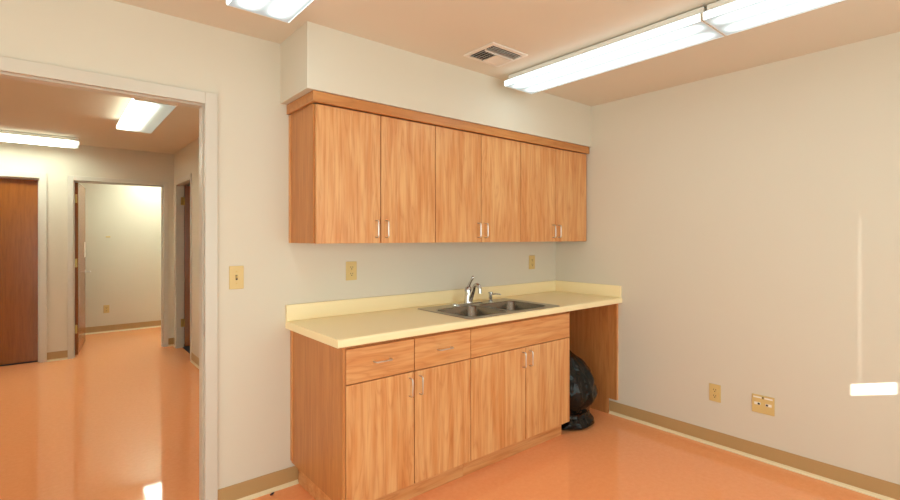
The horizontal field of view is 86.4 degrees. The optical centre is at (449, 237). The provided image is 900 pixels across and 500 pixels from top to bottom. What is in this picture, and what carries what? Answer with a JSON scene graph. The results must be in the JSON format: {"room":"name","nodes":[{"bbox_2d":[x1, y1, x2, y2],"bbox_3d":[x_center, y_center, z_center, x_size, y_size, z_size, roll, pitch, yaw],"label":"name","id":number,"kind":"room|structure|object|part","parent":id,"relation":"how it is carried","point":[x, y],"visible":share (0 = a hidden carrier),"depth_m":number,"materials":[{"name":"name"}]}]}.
{"room":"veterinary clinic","nodes":[
{"label":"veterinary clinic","id":0,"kind":"room"},
{"bbox_2d":[0,141,189,352],"bbox_3d":[-4.153,0.157,5.663,5.890,2.440,0.120,0,0,-40],"label":"wall","id":1,"kind":"structure","parent":0,"point":[58,163],"depth_m":5.42,"materials":[{"name":"paint"}]},
{"bbox_2d":[0,178,37,365],"bbox_3d":[-4.926,0.364,5.052,0.914,2.025,0.057,0,0,-40],"label":"door","id":2,"kind":"structure","parent":1,"relation":"in","point":[18,197],"depth_m":5.22,"materials":[{"name":"brown wood"}]},
{"bbox_2d":[0,170,46,362],"bbox_3d":[-4.906,0.332,5.029,1.040,2.090,0.134,0,0,-40],"label":"trim","id":3,"kind":"structure","parent":1,"relation":"attached to","point":[41,177],"depth_m":5.29,"materials":[{"name":"paint"}]},
{"bbox_2d":[75,182,90,354],"bbox_3d":[-4.566,0.359,5.961,0.113,2.012,0.897,0,0,-32],"label":"door","id":4,"kind":"structure","parent":1,"relation":"in","point":[80,271],"depth_m":5.71,"materials":[{"name":"brown wood"}]},
{"bbox_2d":[47,338,173,361],"bbox_3d":[-3.992,1.327,5.708,1.235,0.100,0.016,0,0,-40],"label":"baseboard","id":5,"kind":"structure","parent":1,"relation":"attached to","point":[58,355],"depth_m":5.39,"materials":[{"name":"beige rubber"}]},
{"bbox_2d":[68,175,167,358],"bbox_3d":[-3.985,0.337,5.794,0.995,2.080,0.134,0,0,-40],"label":"trim","id":6,"kind":"structure","parent":1,"relation":"attached to","point":[71,179],"depth_m":5.67,"materials":[{"name":"paint"}]},
{"bbox_2d":[80,183,160,326],"bbox_3d":[-4.737,0.157,7.258,4.990,2.440,0.120,0,0,-40],"label":"wall","id":7,"kind":"structure","parent":0,"point":[125,267],"depth_m":7.09,"materials":[{"name":"paint"}]},
{"bbox_2d":[103,305,108,312],"bbox_3d":[-4.989,1.039,6.964,0.072,0.114,0.009,0,0,-40],"label":"wall outlet","id":8,"kind":"object","parent":7,"relation":"attached to","point":[105,307],"visible":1,"depth_m":6.96,"materials":[{"name":"beige plastic"}]},
{"bbox_2d":[85,320,160,334],"bbox_3d":[-5.113,1.327,6.858,3.900,0.100,0.016,0,0,-40],"label":"baseboard","id":9,"kind":"structure","parent":7,"relation":"attached to","point":[149,324],"depth_m":7.08,"materials":[{"name":"beige rubber"}]},
{"bbox_2d":[174,137,198,357],"bbox_3d":[-2.138,0.157,4.510,0.075,2.440,4.230,0,0,-40],"label":"wall","id":10,"kind":"structure","parent":0,"point":[186,160],"depth_m":5.27,"materials":[{"name":"paint"}]},
{"bbox_2d":[175,173,191,360],"bbox_3d":[-3.127,0.332,5.689,0.089,2.090,0.872,0,0,-40],"label":"trim","id":11,"kind":"structure","parent":10,"relation":"attached to","point":[179,183],"depth_m":5.97,"materials":[{"name":"paint"}]},
{"bbox_2d":[181,186,189,345],"bbox_3d":[-2.979,0.358,6.225,0.900,2.010,0.056,0,0,-30],"label":"door","id":12,"kind":"structure","parent":10,"relation":"in","point":[185,200],"depth_m":6.02,"materials":[{"name":"brown wood"}]},
{"bbox_2d":[173,338,198,368],"bbox_3d":[-2.178,1.327,4.486,0.016,0.100,4.205,0,0,-40],"label":"baseboard","id":13,"kind":"structure","parent":10,"relation":"attached to","point":[194,359],"depth_m":5.21,"materials":[{"name":"beige rubber"}]},
{"bbox_2d":[0,0,555,488],"bbox_3d":[-1.410,0.157,2.300,5.970,2.440,0.100,0,0,-40],"label":"wall","id":14,"kind":"structure","parent":0,"point":[109,37],"depth_m":2.54,"materials":[{"name":"paint"}]},
{"bbox_2d":[0,56,217,499],"bbox_3d":[-1.604,0.327,2.139,1.022,2.100,0.128,0,0,-40],"label":"trim","id":15,"kind":"structure","parent":14,"relation":"attached to","point":[10,68],"depth_m":2.39,"materials":[{"name":"paint"}]},
{"bbox_2d":[229,266,243,289],"bbox_3d":[-1.102,0.207,2.479,0.072,0.120,0.016,0,0,-40],"label":"light switch","id":16,"kind":"object","parent":14,"relation":"attached to","point":[236,273],"visible":1,"depth_m":2.48,"materials":[{"name":"beige plastic"}]},
{"bbox_2d":[218,466,298,499],"bbox_3d":[-1.012,1.327,2.555,0.420,0.100,0.016,0,0,-40],"label":"baseboard","id":17,"kind":"structure","parent":14,"relation":"attached to","point":[266,484],"depth_m":2.56,"materials":[{"name":"beige rubber"}]},
{"bbox_2d":[346,261,356,280],"bbox_3d":[-0.597,0.202,2.904,0.072,0.114,0.009,0,0,-40],"label":"wall outlet","id":18,"kind":"object","parent":14,"relation":"attached to","point":[351,266],"visible":1,"depth_m":2.90,"materials":[{"name":"beige plastic"}]},
{"bbox_2d":[289,104,434,243],"bbox_3d":[-0.481,-0.324,2.770,0.776,0.710,0.364,0,0,-40],"label":"upper cabinet","id":19,"kind":"object","parent":14,"relation":"attached to","point":[355,176],"visible":1,"depth_m":2.60,"materials":[{"name":"laminate"}]},
{"bbox_3d":[-0.536,-0.322,2.545,0.375,0.706,0.019,0,0,-40],"label":"door","id":20,"kind":"part","parent":19,"relation":"part of","materials":[{"name":"laminate"}]},
{"bbox_3d":[-0.242,-0.322,2.789,0.380,0.706,0.019,0,0,-40],"label":"door","id":21,"kind":"part","parent":19,"relation":"part of","materials":[{"name":"laminate"}]},
{"bbox_2d":[287,90,588,153],"bbox_3d":[0.113,-0.707,3.271,2.354,0.054,0.351,0,0,-40],"label":"crown molding","id":22,"kind":"structure","parent":19,"relation":"attached to","point":[313,96],"depth_m":2.80,"materials":[{"name":"laminate"}]},
{"bbox_2d":[286,281,555,320],"bbox_3d":[0.003,0.417,3.394,2.355,0.090,0.020,0,0,-40],"label":"backsplash","id":23,"kind":"structure","parent":14,"relation":"attached to","point":[302,311],"depth_m":3.11,"materials":[{"name":"laminate"}]},
{"bbox_2d":[435,126,520,242],"bbox_3d":[0.112,-0.324,3.263,0.765,0.710,0.364,0,0,-40],"label":"upper cabinet","id":24,"kind":"object","parent":14,"relation":"attached to","point":[478,177],"visible":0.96,"depth_m":3.12,"materials":[{"name":"laminate"}]},
{"bbox_3d":[0.053,-0.322,3.034,0.376,0.706,0.019,0,0,-40],"label":"door","id":25,"kind":"part","parent":24,"relation":"part of","materials":[{"name":"laminate"}]},
{"bbox_3d":[0.192,-0.047,3.115,0.008,0.100,0.034,0,0,-40],"label":"handle","id":26,"kind":"part","parent":24,"relation":"part of","materials":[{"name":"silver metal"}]},
{"bbox_3d":[0.241,-0.047,3.155,0.008,0.100,0.034,0,0,-40],"label":"handle","id":27,"kind":"part","parent":24,"relation":"part of","materials":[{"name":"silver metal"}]},
{"bbox_3d":[0.348,-0.322,3.279,0.380,0.706,0.019,0,0,-40],"label":"door","id":28,"kind":"part","parent":24,"relation":"part of","materials":[{"name":"laminate"}]},
{"bbox_2d":[529,255,534,268],"bbox_3d":[0.678,0.205,3.964,0.072,0.114,0.009,0,0,-40],"label":"wall outlet","id":29,"kind":"object","parent":14,"relation":"attached to","point":[531,257],"visible":1,"depth_m":3.96,"materials":[{"name":"beige plastic"}]},
{"bbox_2d":[521,142,585,241],"bbox_3d":[0.720,-0.324,3.768,0.814,0.710,0.364,0,0,-40],"label":"upper cabinet","id":30,"kind":"object","parent":14,"relation":"attached to","point":[553,181],"visible":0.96,"depth_m":3.61,"materials":[{"name":"laminate"}]},
{"bbox_3d":[0.644,-0.322,3.525,0.382,0.706,0.019,0,0,-40],"label":"door","id":31,"kind":"part","parent":30,"relation":"part of","materials":[{"name":"laminate"}]},
{"bbox_3d":[0.948,-0.322,3.777,0.397,0.706,0.019,0,0,-40],"label":"door","id":32,"kind":"part","parent":30,"relation":"part of","materials":[{"name":"laminate"}]},
{"bbox_2d":[280,21,590,150],"bbox_3d":[0.108,-0.899,3.262,2.404,0.328,0.360,0,0,-40],"label":"soffit","id":33,"kind":"structure","parent":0,"point":[316,57],"depth_m":2.77,"materials":[{"name":"paint"}]},
{"bbox_2d":[0,327,880,499],"bbox_3d":[-1.980,1.424,3.165,6.200,0.106,10.200,0,0,-40],"label":"floor","id":34,"kind":"structure","parent":0,"point":[118,419],"depth_m":3.04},
{"bbox_2d":[290,328,469,499],"bbox_3d":[-0.374,0.940,2.676,0.802,0.874,0.643,0,0,-40],"label":"base cabinet","id":35,"kind":"object","parent":34,"relation":"on","point":[390,419],"visible":0.97,"depth_m":2.43,"materials":[{"name":"laminate"}]},
{"bbox_3d":[-0.683,0.877,2.442,0.016,0.749,0.608,0,0,-40],"label":"panel","id":36,"kind":"part","parent":35,"relation":"part of","materials":[{"name":"laminate"}]},
{"bbox_3d":[-0.338,0.602,2.345,0.384,0.163,0.019,0,0,-40],"label":"drawer","id":37,"kind":"part","parent":35,"relation":"part of","materials":[{"name":"laminate"}]},
{"bbox_3d":[-0.338,0.977,2.345,0.384,0.577,0.019,0,0,-40],"label":"door","id":38,"kind":"part","parent":35,"relation":"part of","materials":[{"name":"laminate"}]},
{"bbox_3d":[-0.321,0.597,2.324,0.100,0.008,0.034,0,0,-40],"label":"handle","id":39,"kind":"part","parent":35,"relation":"part of","materials":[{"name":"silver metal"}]},
{"bbox_3d":[-0.196,0.761,2.428,0.008,0.100,0.034,0,0,-40],"label":"handle","id":40,"kind":"part","parent":35,"relation":"part of","materials":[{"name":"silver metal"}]},
{"bbox_3d":[-0.147,0.761,2.469,0.008,0.100,0.034,0,0,-40],"label":"handle","id":41,"kind":"part","parent":35,"relation":"part of","materials":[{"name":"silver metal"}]},
{"bbox_3d":[-0.038,0.602,2.594,0.386,0.163,0.019,0,0,-40],"label":"drawer","id":42,"kind":"part","parent":35,"relation":"part of","materials":[{"name":"laminate"}]},
{"bbox_3d":[-0.038,0.977,2.594,0.386,0.577,0.019,0,0,-40],"label":"door","id":43,"kind":"part","parent":35,"relation":"part of","materials":[{"name":"laminate"}]},
{"bbox_3d":[-0.021,0.597,2.574,0.100,0.008,0.034,0,0,-40],"label":"handle","id":44,"kind":"part","parent":35,"relation":"part of","materials":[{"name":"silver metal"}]},
{"bbox_2d":[285,280,621,348],"bbox_3d":[0.206,0.436,3.165,2.375,0.131,0.633,0,0,-40],"label":"countertop","id":45,"kind":"structure","parent":35,"relation":"on","point":[338,324],"depth_m":2.88,"materials":[{"name":"laminate"}]},
{"bbox_2d":[418,298,559,318],"bbox_3d":[0.264,0.539,3.162,0.825,0.164,0.526,0,0,-40],"label":"sink","id":46,"kind":"object","parent":45,"relation":"in","point":[503,306],"visible":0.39,"depth_m":3.18,"materials":[{"name":"metal"}]},
{"bbox_2d":[456,276,482,305],"bbox_3d":[0.156,0.360,3.278,0.250,0.194,0.153,0,0,-40],"label":"faucet","id":47,"kind":"object","parent":46,"relation":"on","point":[469,292],"visible":0.99,"depth_m":3.29,"materials":[{"name":"silver metal"}]},
{"bbox_3d":[0.127,0.453,3.314,0.250,0.008,0.056,0,0,-40],"label":"deck plate","id":48,"kind":"part","parent":47,"relation":"part of","materials":[{"name":"silver metal"}]},
{"bbox_3d":[0.140,0.309,3.304,0.063,0.091,0.021,0,0,38],"label":"lever","id":49,"kind":"part","parent":47,"relation":"part of","materials":[{"name":"silver metal"}]},
{"bbox_3d":[0.167,0.376,3.268,0.035,0.136,0.124,0,0,-42],"label":"spout","id":50,"kind":"part","parent":47,"relation":"part of","materials":[{"name":"silver metal"}]},
{"bbox_3d":[0.135,0.539,3.005,0.344,0.164,0.352,0,0,-40],"label":"bowl","id":51,"kind":"part","parent":46,"relation":"part of","materials":[{"name":"metal"}]},
{"bbox_2d":[488,292,500,300],"bbox_3d":[0.319,0.424,3.443,0.093,0.067,0.035,0,0,17],"label":"soap dispenser","id":52,"kind":"object","parent":46,"relation":"on","point":[490,293],"visible":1,"depth_m":3.44,"materials":[{"name":"silver metal"}]},
{"bbox_3d":[0.419,0.539,3.241,0.348,0.164,0.352,0,0,-40],"label":"bowl","id":53,"kind":"part","parent":46,"relation":"part of","materials":[{"name":"metal"}]},
{"bbox_2d":[463,311,569,475],"bbox_3d":[0.287,0.941,3.225,0.915,0.873,0.642,0,0,-40],"label":"base cabinet","id":54,"kind":"object","parent":34,"relation":"on","point":[520,368],"visible":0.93,"depth_m":2.97,"materials":[{"name":"laminate"}]},
{"bbox_3d":[0.291,0.977,2.868,0.460,0.577,0.019,0,0,-40],"label":"door","id":55,"kind":"part","parent":54,"relation":"part of","materials":[{"name":"laminate"}]},
{"bbox_3d":[0.465,0.602,3.011,0.912,0.163,0.019,0,0,-40],"label":"false drawer","id":56,"kind":"part","parent":54,"relation":"part of","materials":[{"name":"laminate"}]},
{"bbox_3d":[0.462,0.761,2.975,0.008,0.100,0.034,0,0,-40],"label":"handle","id":57,"kind":"part","parent":54,"relation":"part of","materials":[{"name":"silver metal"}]},
{"bbox_3d":[0.512,0.761,3.016,0.008,0.100,0.034,0,0,-40],"label":"handle","id":58,"kind":"part","parent":54,"relation":"part of","materials":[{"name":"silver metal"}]},
{"bbox_3d":[0.643,0.977,3.160,0.445,0.577,0.019,0,0,-40],"label":"door","id":59,"kind":"part","parent":54,"relation":"part of","materials":[{"name":"laminate"}]},
{"bbox_2d":[561,351,597,429],"bbox_3d":[0.858,1.079,3.608,0.460,0.594,0.452,0,0,-30],"label":"trash bag","id":60,"kind":"object","parent":34,"relation":"on","point":[583,389],"visible":0.34,"depth_m":3.43,"materials":[{"name":"black plastic"}]},
{"bbox_2d":[570,304,617,412],"bbox_3d":[1.101,0.940,3.930,0.022,0.873,0.600,0,0,-40],"label":"panel","id":61,"kind":"object","parent":34,"relation":"on","point":[593,331],"visible":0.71,"depth_m":3.81,"materials":[{"name":"laminate"}]},
{"bbox_2d":[0,0,899,153],"bbox_3d":[-1.980,-1.113,3.165,6.200,0.100,10.200,0,0,-40],"label":"ceiling","id":62,"kind":"structure","parent":0,"point":[445,31],"depth_m":2.54,"materials":[{"name":"paint"}]},
{"bbox_2d":[0,130,79,147],"bbox_3d":[-4.482,-1.021,4.792,1.225,0.084,0.274,0,0,-40],"label":"ceiling light","id":63,"kind":"object","parent":62,"relation":"attached to","point":[5,136],"visible":1,"depth_m":4.91,"materials":[{"name":"white plastic"}]},
{"bbox_2d":[116,98,177,132],"bbox_3d":[-2.527,-1.021,3.959,0.274,0.084,1.225,0,0,-40],"label":"ceiling light","id":64,"kind":"object","parent":62,"relation":"attached to","point":[143,116],"visible":0.7,"depth_m":3.85,"materials":[{"name":"white plastic"}]},
{"bbox_2d":[226,0,312,22],"bbox_3d":[-0.448,-1.021,1.636,0.274,0.084,1.225,0,0,-40],"label":"ceiling light","id":65,"kind":"object","parent":62,"relation":"attached to","point":[281,10],"visible":1,"depth_m":2.04,"materials":[{"name":"white plastic"}]},
{"bbox_2d":[463,42,527,66],"bbox_3d":[0.265,-1.053,2.785,0.287,0.020,0.245,0,0,-40],"label":"ceiling vent","id":66,"kind":"object","parent":62,"relation":"in","point":[494,54],"visible":1,"depth_m":2.77,"materials":[{"name":"metal"}]},
{"bbox_2d":[504,6,724,93],"bbox_3d":[0.846,-1.021,2.720,0.274,0.084,1.225,0,0,-40],"label":"ceiling light","id":67,"kind":"object","parent":62,"relation":"attached to","point":[687,29],"visible":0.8,"depth_m":2.57,"materials":[{"name":"white plastic"}]},
{"bbox_2d":[702,0,843,35],"bbox_3d":[1.631,-1.021,1.775,0.274,0.084,1.225,0,0,-40],"label":"ceiling light","id":68,"kind":"object","parent":62,"relation":"attached to","point":[728,17],"visible":1,"depth_m":2.10,"materials":[{"name":"white plastic"}]},
{"bbox_2d":[556,32,899,484],"bbox_3d":[0.827,0.157,4.372,0.120,2.440,8.470,0,0,-40],"label":"wall","id":69,"kind":"structure","parent":0,"point":[746,221],"depth_m":2.94,"materials":[{"name":"paint"}]},
{"bbox_2d":[709,383,720,402],"bbox_3d":[1.747,1.025,3.163,0.009,0.114,0.072,0,0,-40],"label":"wall outlet","id":70,"kind":"object","parent":69,"relation":"attached to","point":[714,390],"visible":1,"depth_m":3.16,"materials":[{"name":"beige plastic"}]},
{"bbox_2d":[609,400,899,499],"bbox_3d":[2.300,1.327,2.492,0.016,0.100,3.294,0,0,-40],"label":"baseboard","id":71,"kind":"structure","parent":69,"relation":"attached to","point":[881,489],"depth_m":2.93,"materials":[{"name":"beige rubber"}]},
{"bbox_2d":[752,393,774,415],"bbox_3d":[1.925,1.028,2.949,0.008,0.112,0.122,0,0,-40],"label":"data plate","id":72,"kind":"object","parent":69,"relation":"attached to","point":[762,404],"visible":1,"depth_m":2.95,"materials":[{"name":"beige plastic"}]}
]}

